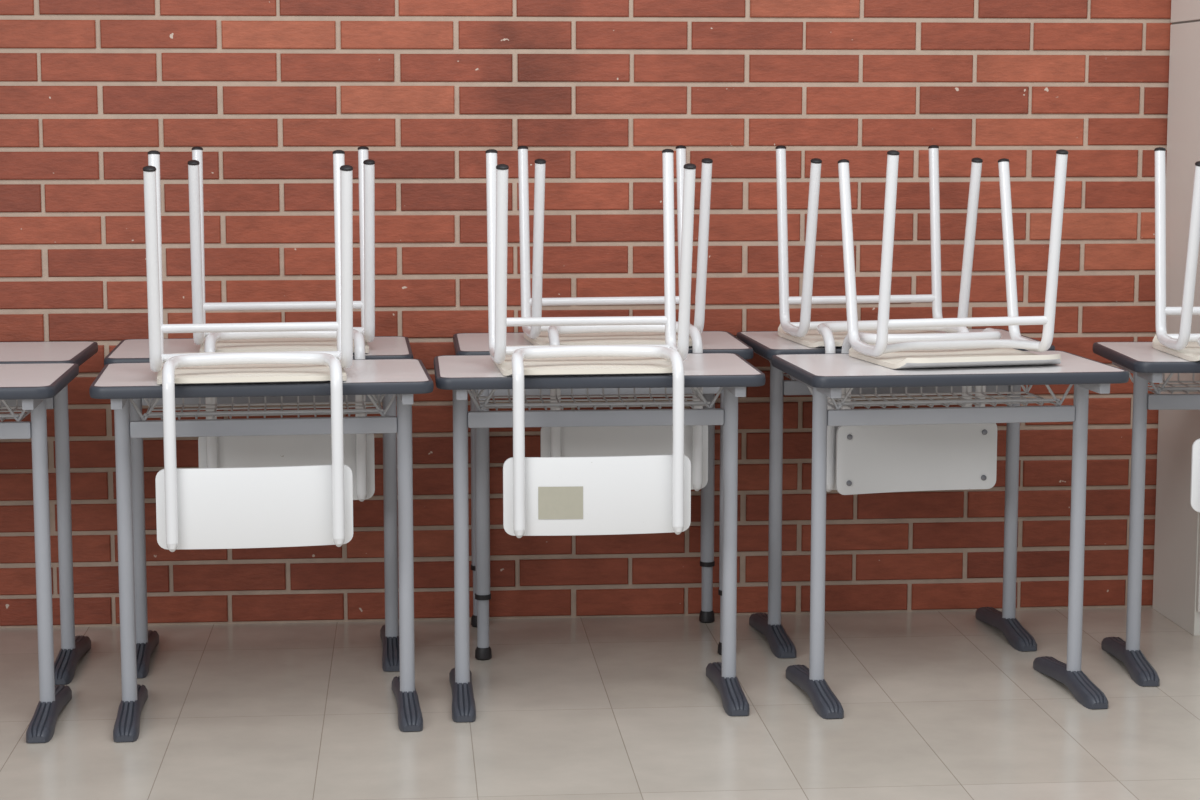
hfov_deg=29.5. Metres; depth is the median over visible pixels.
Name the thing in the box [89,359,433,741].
school desk
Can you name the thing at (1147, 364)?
school desk
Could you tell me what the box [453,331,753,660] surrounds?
school desk
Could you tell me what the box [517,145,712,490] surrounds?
chair
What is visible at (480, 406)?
wire basket
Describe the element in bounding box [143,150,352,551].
chair
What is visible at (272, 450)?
chair
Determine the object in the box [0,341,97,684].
school desk
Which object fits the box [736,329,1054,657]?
school desk
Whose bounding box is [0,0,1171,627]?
wall
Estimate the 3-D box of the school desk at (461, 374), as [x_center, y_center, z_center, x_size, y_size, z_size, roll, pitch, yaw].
[-0.013,0.294,5.134,0.710,0.751,0.466,-1,7,-5]
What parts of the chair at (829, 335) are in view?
leg, leg, backrest, seat, backrest frame, leg, leg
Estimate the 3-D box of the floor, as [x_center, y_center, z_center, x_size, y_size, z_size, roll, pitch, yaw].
[-0.159,1.102,2.048,7.200,0.080,8.160,-1,7,-5]
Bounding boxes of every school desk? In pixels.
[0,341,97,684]
[0,363,78,742]
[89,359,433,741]
[104,336,412,677]
[434,353,765,721]
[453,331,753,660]
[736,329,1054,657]
[771,350,1128,718]
[1093,342,1199,685]
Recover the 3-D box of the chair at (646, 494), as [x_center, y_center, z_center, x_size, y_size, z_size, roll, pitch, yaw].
[-0.027,-0.139,5.003,0.424,0.814,0.441,-1,7,-7]
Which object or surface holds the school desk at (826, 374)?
on the floor
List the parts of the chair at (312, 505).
leg, leg, seat, backrest frame, backrest, leg, leg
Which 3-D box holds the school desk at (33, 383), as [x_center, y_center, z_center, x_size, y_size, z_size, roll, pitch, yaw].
[-1.499,0.321,4.915,0.710,0.751,0.466,-1,7,-6]
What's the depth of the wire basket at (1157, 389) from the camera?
5.38 m
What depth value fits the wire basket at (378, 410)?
4.97 m
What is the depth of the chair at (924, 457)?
5.28 m
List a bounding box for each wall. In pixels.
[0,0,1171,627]
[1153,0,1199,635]
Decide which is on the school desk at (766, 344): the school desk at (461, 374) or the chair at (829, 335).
the chair at (829, 335)
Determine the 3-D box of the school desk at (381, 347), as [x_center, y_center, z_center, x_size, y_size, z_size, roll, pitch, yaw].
[-0.810,0.244,5.522,0.710,0.751,0.466,-1,7,-6]
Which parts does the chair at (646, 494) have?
leg, leg, seat, backrest, backrest frame, leg, leg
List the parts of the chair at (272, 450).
leg, leg, seat, backrest frame, backrest, leg, leg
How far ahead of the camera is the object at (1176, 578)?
5.83 m
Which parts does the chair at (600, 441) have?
leg, leg, seat, backrest, backrest frame, leg, leg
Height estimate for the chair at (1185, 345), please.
0.814 m
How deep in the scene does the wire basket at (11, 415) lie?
4.86 m
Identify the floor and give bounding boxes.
[0,607,1199,799]
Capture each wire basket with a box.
[0,400,30,421]
[130,394,396,419]
[468,387,723,410]
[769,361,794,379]
[807,384,1072,408]
[1129,372,1199,393]
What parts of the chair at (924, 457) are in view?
leg, leg, backrest, backrest frame, seat, leg, leg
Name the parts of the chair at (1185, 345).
leg, seat, leg, backrest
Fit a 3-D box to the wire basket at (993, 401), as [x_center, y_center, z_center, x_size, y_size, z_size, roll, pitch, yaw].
[0.766,-0.032,5.208,0.596,0.074,0.236,-1,7,-8]
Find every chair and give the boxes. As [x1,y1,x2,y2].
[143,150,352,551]
[187,146,374,501]
[485,149,695,537]
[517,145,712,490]
[775,145,982,491]
[836,149,1068,494]
[1152,147,1199,511]

